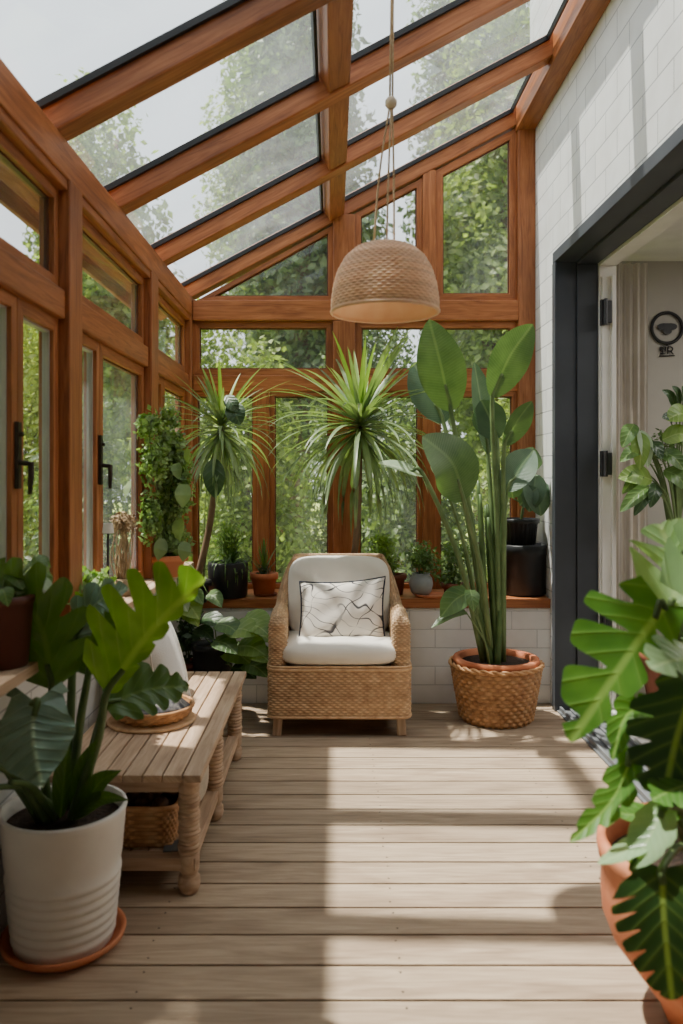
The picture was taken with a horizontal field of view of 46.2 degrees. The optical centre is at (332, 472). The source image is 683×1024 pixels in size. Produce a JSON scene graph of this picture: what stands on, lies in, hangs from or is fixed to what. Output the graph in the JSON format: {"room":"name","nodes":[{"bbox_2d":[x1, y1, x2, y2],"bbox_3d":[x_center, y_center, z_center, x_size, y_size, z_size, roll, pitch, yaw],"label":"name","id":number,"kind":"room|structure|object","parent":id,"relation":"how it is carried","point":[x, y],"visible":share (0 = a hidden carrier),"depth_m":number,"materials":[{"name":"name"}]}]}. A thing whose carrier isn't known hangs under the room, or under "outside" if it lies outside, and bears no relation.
{"room":"sunroom","nodes":[
{"label":"sunroom","id":0,"kind":"room"},
{"bbox_2d":[0,579,177,934],"bbox_3d":[-1.000,0.930,1.950,0.140,0.800,6.100,0,0,0],"label":"wall","id":1,"kind":"structure","parent":0,"point":[31,690],"depth_m":2.48,"materials":[{"name":"white brick"}]},
{"bbox_2d":[0,287,33,561],"bbox_3d":[-0.897,0.000,1.931,0.107,1.010,0.701,0,0,0],"label":"window","id":2,"kind":"structure","parent":1,"relation":"in","point":[11,434],"depth_m":2.24,"materials":[{"name":"brown wood"}]},
{"bbox_2d":[17,296,58,592],"bbox_3d":[-0.925,0.000,2.454,0.050,1.010,0.343,0,0,0],"label":"window","id":3,"kind":"structure","parent":1,"relation":"in","point":[28,314],"depth_m":2.58,"materials":[{"name":"brown wood"}]},
{"bbox_2d":[58,180,81,616],"bbox_3d":[-0.913,-0.230,2.692,0.100,1.470,0.135,0,0,0],"label":"wooden post","id":4,"kind":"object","parent":1,"relation":"on","point":[70,200],"depth_m":2.63,"materials":[{"name":"brown wood"}]},
{"bbox_2d":[0,107,189,320],"bbox_3d":[-0.913,-0.945,2.160,0.085,0.035,5.720,0,0,0],"label":"trim","id":5,"kind":"structure","parent":1,"relation":"attached to","point":[8,126],"depth_m":2.62,"materials":[{"name":"brown wood"}]},
{"bbox_2d":[0,562,193,696],"bbox_3d":[-0.867,0.520,1.925,0.153,0.030,5.250,0,0,0],"label":"trim","id":6,"kind":"structure","parent":1,"relation":"on","point":[9,679],"depth_m":2.05,"materials":[{"name":"brown wood"}]},
{"bbox_2d":[0,555,52,670],"bbox_3d":[-0.848,0.365,2.174,0.179,0.278,0.358,0,0,16],"label":"potted syngonium","id":7,"kind":"object","parent":6,"relation":"on","point":[16,613],"visible":0.66,"depth_m":2.06,"materials":[{"name":"brown ceramic"}]},
{"bbox_2d":[0,594,34,670],"bbox_3d":[-0.872,0.412,2.100,0.174,0.185,0.174,0,0,0],"label":"pot","id":8,"kind":"object","parent":7,"relation":"on","point":[15,619],"depth_m":2.05,"materials":[{"name":"brown ceramic"}]},
{"bbox_2d":[67,565,116,604],"bbox_3d":[-0.843,0.421,2.794,0.179,0.180,0.350,0,0,-6],"label":"ivy","id":9,"kind":"object","parent":6,"relation":"on","point":[89,576],"visible":0.09,"depth_m":2.83,"materials":[{"name":"plant"}]},
{"bbox_2d":[102,523,113,574],"bbox_3d":[-0.858,0.348,3.050,0.046,0.313,0.046,0,0,0],"label":"lamp","id":10,"kind":"object","parent":6,"relation":"on","point":[107,528],"visible":0.58,"depth_m":3.04,"materials":[{"name":"brown metal"}]},
{"bbox_2d":[109,511,139,596],"bbox_3d":[-0.869,0.330,3.302,0.133,0.349,0.165,0,0,0],"label":"dried arrangement","id":11,"kind":"object","parent":6,"relation":"on","point":[121,521],"visible":0.92,"depth_m":3.27,"materials":[{"name":"beige plant"}]},
{"bbox_2d":[123,404,196,576],"bbox_3d":[-0.834,0.137,3.832,0.337,0.946,0.561,0,0,0],"label":"climbing plant","id":12,"kind":"object","parent":6,"relation":"on","point":[164,459],"visible":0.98,"depth_m":3.80,"materials":[{"name":"green plant"}]},
{"bbox_2d":[176,561,222,626],"bbox_3d":[-0.776,0.595,4.067,0.450,0.341,0.229,0,0,41],"label":"pothos","id":13,"kind":"object","parent":6,"relation":"on","point":[192,609],"visible":0.27,"depth_m":4.00,"materials":[{"name":"plant"}]},
{"bbox_2d":[0,58,193,314],"bbox_3d":[-0.923,-1.020,2.160,0.120,0.120,5.720,0,0,0],"label":"wooden beam","id":14,"kind":"structure","parent":1,"relation":"attached to","point":[15,100],"depth_m":2.69,"materials":[{"name":"brown wood"}]},
{"bbox_2d":[82,333,112,571],"bbox_3d":[-0.897,0.000,2.923,0.107,1.010,0.326,0,0,0],"label":"window","id":15,"kind":"structure","parent":1,"relation":"in","point":[93,442],"depth_m":3.05,"materials":[{"name":"brown wood"}]},
{"bbox_2d":[82,215,143,343],"bbox_3d":[-0.925,-0.765,3.285,0.050,0.330,1.050,0,0,0],"label":"window","id":16,"kind":"structure","parent":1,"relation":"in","point":[91,235],"depth_m":3.43,"materials":[{"name":"brown wood"}]},
{"bbox_2d":[82,303,147,366],"bbox_3d":[-0.913,-0.552,3.285,0.070,0.096,1.050,0,0,0],"label":"trim","id":17,"kind":"structure","parent":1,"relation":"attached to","point":[95,326],"depth_m":3.19,"materials":[{"name":"brown wood"}]},
{"bbox_2d":[99,342,143,577],"bbox_3d":[-0.925,0.000,3.449,0.050,1.010,0.722,0,0,0],"label":"window","id":18,"kind":"structure","parent":1,"relation":"in","point":[107,355],"depth_m":3.76,"materials":[{"name":"brown wood"}]},
{"bbox_2d":[131,271,157,578],"bbox_3d":[-0.913,-0.230,3.885,0.100,1.470,0.150,0,0,0],"label":"trim","id":19,"kind":"structure","parent":1,"relation":"on","point":[150,284],"depth_m":3.81,"materials":[{"name":"brown wood"}]},
{"bbox_2d":[158,293,184,371],"bbox_3d":[-0.925,-0.765,4.415,0.050,0.330,0.910,0,0,0],"label":"window","id":20,"kind":"structure","parent":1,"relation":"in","point":[164,307],"depth_m":4.72,"materials":[{"name":"brown wood"}]},
{"bbox_2d":[158,354,188,389],"bbox_3d":[-0.913,-0.552,4.415,0.070,0.096,0.910,0,0,0],"label":"trim","id":21,"kind":"structure","parent":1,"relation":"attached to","point":[167,370],"depth_m":4.38,"materials":[{"name":"brown wood"}]},
{"bbox_2d":[163,378,184,529],"bbox_3d":[-0.925,0.000,4.553,0.050,1.010,0.635,0,0,0],"label":"window","id":22,"kind":"structure","parent":1,"relation":"in","point":[179,393],"depth_m":4.79,"materials":[{"name":"brown wood"}]},
{"bbox_2d":[175,315,192,553],"bbox_3d":[-0.913,-0.230,4.945,0.100,1.470,0.150,0,0,0],"label":"trim","id":23,"kind":"structure","parent":1,"relation":"on","point":[188,324],"depth_m":4.87,"materials":[{"name":"brown wood"}]},
{"bbox_2d":[163,359,296,602],"bbox_3d":[-0.633,0.035,4.419,0.834,1.355,0.770,0,0,-22],"label":"dracaena","id":24,"kind":"object","parent":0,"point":[222,447],"visible":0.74,"depth_m":4.39,"materials":[{"name":"green plant"}]},
{"bbox_2d":[200,578,211,602],"bbox_3d":[-0.757,0.652,4.420,0.174,0.120,0.174,0,0,0],"label":"pot","id":25,"kind":"object","parent":24,"relation":"on","point":[208,582],"depth_m":4.39,"materials":[{"name":"ceramic"}]},
{"bbox_2d":[193,321,332,374],"bbox_3d":[-0.431,-0.768,4.950,0.863,0.332,0.050,0,0,0],"label":"window","id":26,"kind":"structure","parent":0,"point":[198,326],"depth_m":4.93,"materials":[{"name":"brown wood"}]},
{"bbox_2d":[250,571,277,595],"bbox_3d":[-0.402,0.644,4.660,0.168,0.125,0.168,0,0,0],"label":"pot","id":27,"kind":"object","parent":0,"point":[263,582],"depth_m":4.60,"materials":[{"name":"ceramic"}]},
{"bbox_2d":[199,225,332,299],"bbox_3d":[-0.421,-1.294,4.950,0.843,0.467,0.050,0,0,0],"label":"window","id":28,"kind":"structure","parent":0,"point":[217,294],"depth_m":4.93,"materials":[{"name":"brown wood"}]},
{"bbox_2d":[35,0,610,299],"bbox_3d":[0.116,-1.661,2.150,2.240,1.252,5.700,0,0,0],"label":"roof frame","id":29,"kind":"structure","parent":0,"point":[228,27],"depth_m":3.29,"materials":[{"name":"brown wood"}]},
{"bbox_2d":[0,161,166,329],"bbox_3d":[-1.062,-0.990,2.200,0.157,0.141,5.900,0,0,0],"label":"trim","id":30,"kind":"structure","parent":29,"relation":"attached to","point":[16,197],"depth_m":3.03,"materials":[{"name":"brown wood"}]},
{"bbox_2d":[330,0,439,323],"bbox_3d":[0.166,-1.073,2.560,0.351,1.127,0.352,0,0,9],"label":"pendant lamp","id":31,"kind":"object","parent":29,"relation":"hanging from","point":[381,281],"visible":1,"depth_m":2.45,"materials":[{"name":"wicker"}]},
{"bbox_2d":[0,703,668,1023],"bbox_3d":[0.100,1.344,2.007,2.400,0.071,5.614,0,0,0],"label":"floor","id":32,"kind":"structure","parent":0,"point":[352,871],"depth_m":2.44,"materials":[{"name":"brown wood"}]},
{"bbox_2d":[0,906,126,972],"bbox_3d":[-0.750,1.292,2.230,0.338,0.037,0.338,0,0,0],"label":"saucer","id":33,"kind":"object","parent":32,"relation":"on","point":[6,951],"visible":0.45,"depth_m":2.12,"materials":[{"name":"ceramic"}]},
{"bbox_2d":[0,557,205,964],"bbox_3d":[-0.627,0.757,2.171,0.573,1.082,0.491,0,0,-7],"label":"philodendron","id":34,"kind":"object","parent":33,"relation":"on","point":[62,841],"visible":0.99,"depth_m":2.10,"materials":[{"name":"green plant"}]},
{"bbox_2d":[0,784,127,964],"bbox_3d":[-0.750,1.111,2.230,0.344,0.372,0.344,0,0,0],"label":"pot","id":35,"kind":"object","parent":34,"relation":"on","point":[62,865],"depth_m":2.10,"materials":[{"name":"white ceramic"}]},
{"bbox_2d":[49,671,245,895],"bbox_3d":[-0.642,1.116,3.080,0.480,0.388,1.280,0,0,0],"label":"table","id":36,"kind":"object","parent":32,"relation":"on","point":[178,760],"visible":0.57,"depth_m":2.65,"materials":[{"name":"brown wood"}]},
{"bbox_2d":[123,792,178,847],"bbox_3d":[-0.600,1.129,2.660,0.216,0.138,0.252,0,0,0],"label":"storage basket","id":37,"kind":"object","parent":36,"relation":"on","point":[145,826],"visible":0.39,"depth_m":2.55,"materials":[{"name":"brown wicker"}]},
{"bbox_2d":[107,712,195,733],"bbox_3d":[-0.674,0.916,2.980,0.326,0.012,0.326,0,0,0],"label":"mat","id":38,"kind":"object","parent":36,"relation":"on","point":[116,725],"visible":0.23,"depth_m":2.87,"materials":[{"name":"wicker"}]},
{"bbox_2d":[119,694,194,726],"bbox_3d":[-0.669,0.886,2.980,0.306,0.060,0.305,0,0,0],"label":"basket","id":39,"kind":"object","parent":38,"relation":"on","point":[159,720],"visible":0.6,"depth_m":2.86,"materials":[{"name":"brown wicker"}]},
{"bbox_2d":[142,698,189,714],"bbox_3d":[-0.659,0.846,2.980,0.254,0.087,0.234,0,0,0],"label":"folded cloth","id":40,"kind":"object","parent":39,"relation":"in","point":[181,704],"visible":0.06,"depth_m":2.91,"materials":[{"name":"white fabric"}]},
{"bbox_2d":[151,622,190,696],"bbox_3d":[-0.773,0.764,3.374,0.434,0.348,0.216,0,0,23],"label":"cushion","id":41,"kind":"object","parent":36,"relation":"on","point":[167,651],"visible":0.2,"depth_m":3.29,"materials":[{"name":"white fabric"}]},
{"bbox_2d":[122,737,226,850],"bbox_3d":[-0.642,1.207,3.080,0.325,0.016,1.120,0,0,0],"label":"shelf","id":42,"kind":"object","parent":36,"relation":"attached to","point":[202,803],"depth_m":2.81,"materials":[{"name":"brown wood"}]},
{"bbox_2d":[175,610,204,670],"bbox_3d":[-0.810,1.011,4.379,0.225,0.599,0.176,0,0,-23],"label":"potted creeper","id":43,"kind":"object","parent":32,"relation":"on","point":[185,638],"visible":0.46,"depth_m":4.35,"materials":[{"name":"plant"}]},
{"bbox_2d":[191,609,269,678],"bbox_3d":[-0.535,1.016,4.225,0.452,0.587,0.345,0,0,0],"label":"potted plant","id":44,"kind":"object","parent":32,"relation":"on","point":[250,654],"visible":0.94,"depth_m":4.16,"materials":[{"name":"green plant"}]},
{"bbox_2d":[191,639,232,672],"bbox_3d":[-0.642,1.110,4.280,0.232,0.400,0.232,0,0,0],"label":"pot","id":45,"kind":"object","parent":44,"relation":"on","point":[207,658],"depth_m":4.18,"materials":[{"name":"black ceramic"}]},
{"bbox_2d":[266,553,411,735],"bbox_3d":[0.032,0.880,4.210,0.730,0.863,0.540,0,0,0],"label":"wicker armchair","id":46,"kind":"object","parent":32,"relation":"on","point":[363,676],"visible":0.88,"depth_m":3.96,"materials":[{"name":"wicker"}]},
{"bbox_2d":[282,630,395,665],"bbox_3d":[0.032,0.905,4.180,0.628,0.144,0.480,0,0,0],"label":"seat cushion","id":47,"kind":"object","parent":46,"relation":"on","point":[363,650],"depth_m":3.96,"materials":[{"name":"beige fabric"}]},
{"bbox_2d":[288,556,389,630],"bbox_3d":[0.032,0.670,4.350,0.555,0.436,0.177,0,0,0],"label":"cushion","id":48,"kind":"object","parent":46,"relation":"on","point":[300,568],"depth_m":4.32,"materials":[{"name":"beige fabric"}]},
{"bbox_2d":[298,576,385,636],"bbox_3d":[0.046,0.721,4.177,0.468,0.352,0.176,0,0,0],"label":"throw pillow","id":49,"kind":"object","parent":46,"relation":"on","point":[346,608],"visible":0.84,"depth_m":4.13,"materials":[{"name":"fabric"}]},
{"bbox_2d":[448,656,544,728],"bbox_3d":[0.870,1.157,4.270,0.506,0.318,0.506,0,0,0],"label":"basket","id":50,"kind":"object","parent":32,"relation":"on","point":[491,699],"visible":0.89,"depth_m":4.08,"materials":[{"name":"brown wicker"}]},
{"bbox_2d":[379,319,539,671],"bbox_3d":[0.666,0.249,4.159,0.876,2.095,0.696,0,0,0],"label":"potted plant","id":51,"kind":"object","parent":50,"relation":"in","point":[440,371],"visible":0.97,"depth_m":4.19,"materials":[{"name":"green plant"}]},
{"bbox_2d":[453,648,539,671],"bbox_3d":[0.870,1.139,4.270,0.458,0.315,0.458,0,0,0],"label":"pot","id":52,"kind":"object","parent":50,"relation":"in","point":[512,660],"depth_m":4.23,"materials":[{"name":"ceramic"}]},
{"bbox_2d":[561,518,682,1023],"bbox_3d":[0.848,0.706,1.803,0.522,1.208,0.741,0,0,28],"label":"monstera","id":53,"kind":"object","parent":32,"relation":"on","point":[640,845],"visible":1,"depth_m":1.66,"materials":[{"name":"plant"}]},
{"bbox_2d":[596,802,682,1023],"bbox_3d":[0.900,1.097,1.900,0.522,0.425,0.522,0,0,0],"label":"pot","id":54,"kind":"object","parent":32,"relation":"on","point":[611,875],"depth_m":1.87,"materials":[{"name":"ceramic"}]},
{"bbox_2d":[333,214,354,283],"bbox_3d":[0.068,-1.320,4.945,0.136,0.530,0.100,0,0,0],"label":"trim","id":55,"kind":"structure","parent":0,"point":[343,225],"depth_m":4.89,"materials":[{"name":"brown wood"}]},
{"bbox_2d":[333,321,354,375],"bbox_3d":[0.068,-0.765,4.945,0.136,0.335,0.110,0,0,0],"label":"trim","id":56,"kind":"structure","parent":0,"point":[344,331],"depth_m":4.89,"materials":[{"name":"brown wood"}]},
{"bbox_2d":[192,300,517,320],"bbox_3d":[0.190,-0.996,4.950,2.100,0.124,0.120,0,0,0],"label":"wooden beam","id":57,"kind":"structure","parent":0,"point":[202,310],"depth_m":4.89,"materials":[{"name":"brown wood"}]},
{"bbox_2d":[193,375,516,391],"bbox_3d":[0.190,-0.552,4.960,2.100,0.100,0.085,0,0,0],"label":"trim","id":58,"kind":"structure","parent":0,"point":[270,381],"depth_m":4.92,"materials":[{"name":"brown wood"}]},
{"bbox_2d":[170,608,549,702],"bbox_3d":[0.130,1.045,4.760,2.280,0.550,0.420,0,0,0],"label":"wall","id":59,"kind":"structure","parent":0,"point":[527,629],"depth_m":4.55,"materials":[{"name":"white tile"}]},
{"bbox_2d":[193,391,257,588],"bbox_3d":[-0.663,0.105,4.950,0.399,1.214,0.050,0,0,0],"label":"window","id":60,"kind":"structure","parent":59,"relation":"in","point":[196,508],"depth_m":4.93,"materials":[{"name":"brown wood"}]},
{"bbox_2d":[257,392,269,570],"bbox_3d":[-0.427,0.105,4.950,0.074,1.210,0.090,0,0,0],"label":"trim","id":61,"kind":"structure","parent":59,"relation":"attached to","point":[263,501],"depth_m":4.91,"materials":[{"name":"brown wood"}]},
{"bbox_2d":[270,391,332,588],"bbox_3d":[-0.195,0.105,4.950,0.390,1.214,0.050,0,0,0],"label":"window","id":62,"kind":"structure","parent":59,"relation":"in","point":[283,394],"depth_m":4.93,"materials":[{"name":"brown wood"}]},
{"bbox_2d":[333,384,354,552],"bbox_3d":[0.068,0.090,4.945,0.136,1.270,0.110,0,0,0],"label":"trim","id":63,"kind":"structure","parent":59,"relation":"attached to","point":[342,535],"depth_m":4.89,"materials":[{"name":"brown wood"}]},
{"bbox_2d":[203,589,549,607],"bbox_3d":[0.140,0.740,4.745,2.190,0.054,0.410,0,0,0],"label":"trim","id":64,"kind":"structure","parent":59,"relation":"on","point":[408,600],"depth_m":4.54,"materials":[{"name":"brown wood"}]},
{"bbox_2d":[203,394,244,576],"bbox_3d":[-0.691,0.145,4.465,0.204,1.134,0.568,0,0,-28],"label":"rubber plant","id":65,"kind":"object","parent":64,"relation":"on","point":[234,411],"visible":0.51,"depth_m":4.26,"materials":[{"name":"green plant"}]},
{"bbox_2d":[204,514,252,598],"bbox_3d":[-0.611,0.473,4.619,0.317,0.478,0.315,0,0,-11],"label":"potted plant","id":66,"kind":"object","parent":64,"relation":"on","point":[230,576],"visible":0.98,"depth_m":4.55,"materials":[{"name":"green plant"}]},
{"bbox_2d":[256,592,276,596],"bbox_3d":[-0.390,0.706,4.660,0.136,0.013,0.136,0,0,0],"label":"saucer","id":67,"kind":"object","parent":64,"relation":"on","point":[275,593],"visible":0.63,"depth_m":4.61,"materials":[{"name":"ceramic"}]},
{"bbox_2d":[249,538,282,595],"bbox_3d":[-0.404,0.540,4.668,0.179,0.334,0.179,0,0,31],"label":"potted succulent","id":68,"kind":"object","parent":67,"relation":"on","point":[264,581],"visible":1,"depth_m":4.62,"materials":[{"name":"orange ceramic"}]},
{"bbox_2d":[256,327,459,552],"bbox_3d":[0.188,-0.033,4.569,1.193,1.489,1.215,0,0,0],"label":"dracaena","id":69,"kind":"object","parent":64,"relation":"on","point":[360,401],"visible":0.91,"depth_m":4.46,"materials":[{"name":"green plant"}]},
{"bbox_2d":[368,530,406,594],"bbox_3d":[0.309,0.523,4.694,0.250,0.378,0.194,0,0,0],"label":"potted herb","id":70,"kind":"object","parent":64,"relation":"on","point":[384,548],"visible":0.59,"depth_m":4.67,"materials":[{"name":"plant"}]},
{"bbox_2d":[415,591,443,598],"bbox_3d":[0.560,0.704,4.620,0.180,0.016,0.180,0,0,0],"label":"saucer","id":71,"kind":"object","parent":64,"relation":"on","point":[432,594],"visible":0.8,"depth_m":4.58,"materials":[{"name":"ceramic"}]},
{"bbox_2d":[403,540,443,595],"bbox_3d":[0.523,0.545,4.636,0.235,0.318,0.193,0,0,0],"label":"potted shrub","id":72,"kind":"object","parent":71,"relation":"on","point":[420,582],"visible":1,"depth_m":4.60,"materials":[{"name":"green plant"}]},
{"bbox_2d":[431,538,473,591],"bbox_3d":[0.714,0.549,4.737,0.258,0.327,0.160,0,0,0],"label":"potted trailing plant","id":73,"kind":"object","parent":64,"relation":"on","point":[450,581],"visible":0.67,"depth_m":4.72,"materials":[{"name":"green plant"}]},
{"bbox_2d":[506,543,546,596],"bbox_3d":[1.122,0.565,4.700,0.280,0.295,0.280,0,0,0],"label":"tub","id":74,"kind":"object","parent":64,"relation":"on","point":[525,564],"visible":0.72,"depth_m":4.58,"materials":[{"name":"plastic"}]},
{"bbox_2d":[506,447,549,544],"bbox_3d":[1.097,0.134,4.650,0.313,0.563,0.285,0,0,0],"label":"potted plant","id":75,"kind":"object","parent":74,"relation":"on","point":[534,496],"visible":0.77,"depth_m":4.58,"materials":[{"name":"green plant"}]},
{"bbox_2d":[355,391,421,588],"bbox_3d":[0.343,0.105,4.950,0.415,1.214,0.050,0,0,0],"label":"window","id":76,"kind":"structure","parent":59,"relation":"in","point":[418,419],"depth_m":4.93,"materials":[{"name":"brown wood"}]},
{"bbox_2d":[422,414,435,588],"bbox_3d":[0.591,0.105,4.950,0.080,1.210,0.090,0,0,0],"label":"trim","id":77,"kind":"structure","parent":59,"relation":"attached to","point":[428,426],"depth_m":4.91,"materials":[{"name":"brown wood"}]},
{"bbox_2d":[435,391,516,588],"bbox_3d":[0.882,0.105,4.950,0.501,1.214,0.050,0,0,0],"label":"window","id":78,"kind":"structure","parent":59,"relation":"in","point":[512,395],"depth_m":4.93,"materials":[{"name":"brown wood"}]},
{"bbox_2d":[517,129,534,517],"bbox_3d":[1.184,-0.720,4.940,0.104,2.870,0.120,0,0,0],"label":"trim","id":79,"kind":"structure","parent":59,"relation":"attached to","point":[525,137],"depth_m":4.88,"materials":[{"name":"brown wood"}]},
{"bbox_2d":[355,178,421,251],"bbox_3d":[0.343,-1.440,4.950,0.415,0.759,0.050,0,0,0],"label":"window","id":80,"kind":"structure","parent":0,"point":[416,186],"depth_m":4.93,"materials":[{"name":"brown wood"}]},
{"bbox_2d":[394,572,406,594],"bbox_3d":[0.358,0.652,4.700,0.152,0.120,0.152,0,0,0],"label":"pot","id":81,"kind":"object","parent":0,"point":[399,577],"depth_m":4.65,"materials":[{"name":"ceramic"}]},
{"bbox_2d":[409,572,432,595],"bbox_3d":[0.510,0.642,4.640,0.140,0.125,0.140,0,0,0],"label":"vase","id":82,"kind":"object","parent":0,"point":[420,583],"depth_m":4.59,"materials":[{"name":"grey ceramic"}]},
{"bbox_2d":[422,170,435,276],"bbox_3d":[0.591,-1.460,4.950,0.080,0.800,0.090,0,0,0],"label":"trim","id":83,"kind":"structure","parent":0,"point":[429,178],"depth_m":4.91,"materials":[{"name":"brown wood"}]},
{"bbox_2d":[355,321,516,374],"bbox_3d":[0.634,-0.768,4.950,0.996,0.332,0.050,0,0,0],"label":"window","id":84,"kind":"structure","parent":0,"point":[417,325],"depth_m":4.93,"materials":[{"name":"brown wood"}]},
{"bbox_2d":[436,129,516,299],"bbox_3d":[0.882,-1.594,4.950,0.501,1.068,0.050,0,0,0],"label":"window","id":85,"kind":"structure","parent":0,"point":[510,138],"depth_m":4.93,"materials":[{"name":"brown wood"}]},
{"bbox_2d":[530,0,682,704],"bbox_3d":[1.386,-1.290,2.010,0.300,5.800,6.020,0,0,0],"label":"wall","id":86,"kind":"structure","parent":0,"point":[621,98],"depth_m":3.84,"materials":[{"name":"white brick"}]},
{"bbox_2d":[552,123,682,802],"bbox_3d":[1.419,0.047,2.545,0.402,2.534,3.810,0,0,0],"label":"door frame","id":87,"kind":"structure","parent":86,"relation":"in","point":[649,201],"depth_m":4.38,"materials":[{"name":"grey paint"}]},
{"bbox_2d":[616,686,645,697],"bbox_3d":[3.120,1.330,2.300,3.150,0.050,6.100,0,0,0],"label":"floor","id":88,"kind":"structure","parent":0,"point":[642,690],"depth_m":4.76,"materials":[{"name":"beige wood"}]},
{"bbox_2d":[616,262,647,630],"bbox_3d":[1.855,-0.020,5.080,0.270,2.620,0.062,0,0,0],"label":"curtain","id":89,"kind":"object","parent":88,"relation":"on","point":[631,279],"visible":0.38,"depth_m":5.08,"materials":[{"name":"beige fabric"}]},
{"bbox_2d":[618,386,682,693],"bbox_3d":[1.907,0.424,4.283,0.580,1.761,0.621,0,0,34],"label":"potted plant","id":90,"kind":"object","parent":88,"relation":"on","point":[643,449],"visible":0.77,"depth_m":4.20,"materials":[{"name":"green plant"}]},
{"bbox_2d":[620,261,682,636],"bbox_3d":[3.100,-0.040,2.325,3.200,2.800,6.050,0,0,0],"label":"wall","id":91,"kind":"structure","parent":0,"point":[665,278],"depth_m":5.25,"materials":[{"name":"grey paint"}]},
{"bbox_2d":[650,311,682,356],"bbox_3d":[2.186,-0.910,5.235,0.222,0.299,0.022,0,0,0],"label":"wall ornament","id":92,"kind":"object","parent":91,"relation":"attached to","point":[667,328],"visible":1,"depth_m":5.23,"materials":[{"name":"black metal"}]},
{"bbox_2d":[623,217,682,260],"bbox_3d":[3.100,-1.440,2.300,3.100,0.100,6.100,0,0,0],"label":"ceiling","id":93,"kind":"structure","parent":0,"point":[668,245],"depth_m":4.94,"materials":[{"name":"white paint"}]},
{"label":"outside","id":94,"kind":"structure","parent":0,"visible":0},
{"bbox_2d":[23,502,486,580],"bbox_3d":[-10.500,1.510,14.000,39.000,0.100,52.000,0,0,0],"label":"ground","id":95,"kind":"structure","parent":94,"point":[317,505],"depth_m":25.13,"materials":[{"name":"green plant"}]},
{"bbox_2d":[23,323,38,572],"bbox_3d":[-3.552,-0.359,9.191,1.796,3.933,1.616,0,0,22],"label":"bush","id":96,"kind":"object","parent":95,"relation":"on","point":[31,401],"visible":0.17,"depth_m":8.92,"materials":[{"name":"green plant"}]},
{"bbox_2d":[23,389,130,589],"bbox_3d":[-2.249,0.376,7.167,1.298,2.294,1.052,0,0,-3],"label":"bush","id":97,"kind":"object","parent":95,"relation":"on","point":[109,495],"visible":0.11,"depth_m":7.15,"materials":[{"name":"green plant"}]},
{"bbox_2d":[22,226,168,487],"bbox_3d":[-5.010,-2.251,15.913,3.426,7.426,3.438,0,0,-19],"label":"tree","id":98,"kind":"object","parent":95,"relation":"on","point":[24,243],"visible":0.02,"depth_m":15.48,"materials":[{"name":"green plant"}]},
{"bbox_2d":[22,67,186,556],"bbox_3d":[-3.533,-2.222,12.014,2.684,7.371,2.680,0,0,13],"label":"tree","id":99,"kind":"object","parent":95,"relation":"on","point":[117,162],"visible":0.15,"depth_m":11.62,"materials":[{"name":"green plant"}]},
{"bbox_2d":[120,297,243,567],"bbox_3d":[-1.621,-0.186,9.223,1.737,3.593,1.576,0,0,-20],"label":"bush","id":100,"kind":"object","parent":95,"relation":"on","point":[209,359],"visible":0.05,"depth_m":9.09,"materials":[{"name":"green plant"}]},
{"bbox_2d":[186,334,321,581],"bbox_3d":[-0.735,0.154,7.187,1.243,2.787,1.095,0,0,20],"label":"tree","id":101,"kind":"object","parent":95,"relation":"on","point":[242,507],"visible":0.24,"depth_m":7.07,"materials":[{"name":"green plant"}]},
{"bbox_2d":[192,0,367,534],"bbox_3d":[-1.043,-5.803,16.104,3.526,14.534,3.478,0,0,0],"label":"tree","id":102,"kind":"object","parent":95,"relation":"on","point":[217,192],"visible":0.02,"depth_m":15.66,"materials":[{"name":"green plant"}]},
{"bbox_2d":[213,0,395,553],"bbox_3d":[-0.447,-3.970,12.013,2.910,10.864,2.775,0,0,0],"label":"tree","id":103,"kind":"object","parent":95,"relation":"on","point":[304,347],"visible":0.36,"depth_m":11.53,"materials":[{"name":"green plant"}]},
{"bbox_2d":[291,330,443,567],"bbox_3d":[0.404,-0.533,9.204,1.810,4.314,1.646,0,0,15],"label":"bush","id":104,"kind":"object","parent":95,"relation":"on","point":[381,343],"visible":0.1,"depth_m":8.97,"materials":[{"name":"green plant"}]},
{"bbox_2d":[361,398,486,581],"bbox_3d":[0.751,0.290,7.219,1.333,2.430,1.074,0,0,19],"label":"tree","id":105,"kind":"object","parent":95,"relation":"on","point":[401,530],"visible":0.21,"depth_m":7.01,"materials":[{"name":"green plant"}]},
{"bbox_2d":[396,0,529,543],"bbox_3d":[3.037,-6.082,15.991,3.399,15.086,3.657,0,0,9],"label":"tree","id":106,"kind":"object","parent":95,"relation":"on","point":[436,67],"visible":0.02,"depth_m":15.60,"materials":[{"name":"green plant"}]},
{"bbox_2d":[418,0,529,492],"bbox_3d":[2.376,-3.176,11.972,2.804,9.274,2.671,0,0,-8],"label":"tree","id":107,"kind":"object","parent":95,"relation":"on","point":[478,252],"visible":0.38,"depth_m":11.56,"materials":[{"name":"green plant"}]},
{"bbox_2d":[466,330,509,581],"bbox_3d":[2.381,-0.406,9.169,1.796,3.936,1.602,0,0,-18],"label":"bush","id":108,"kind":"object","parent":95,"relation":"on","point":[483,473],"visible":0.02,"depth_m":9.14,"materials":[{"name":"green plant"}]},
{"bbox_3d":[-0.913,-0.230,1.510,0.100,1.470,0.140,0,0,0],"label":"trim","id":109,"kind":"structure","parent":0,"visible":0},
{"bbox_2d":[0,247,64,318],"bbox_3d":[-0.913,-0.552,2.103,0.070,0.096,1.045,0,0,0],"label":"trim","id":110,"kind":"structure","parent":109,"relation":"attached to","point":[18,278],"depth_m":2.32,"materials":[{"name":"brown wood"}]},
{"bbox_2d":[0,130,58,285],"bbox_3d":[-0.925,-0.765,2.103,0.050,0.330,1.045,0,0,0],"label":"window","id":111,"kind":"structure","parent":110,"relation":"attached to","point":[11,156],"depth_m":2.53,"materials":[{"name":"brown wood"}]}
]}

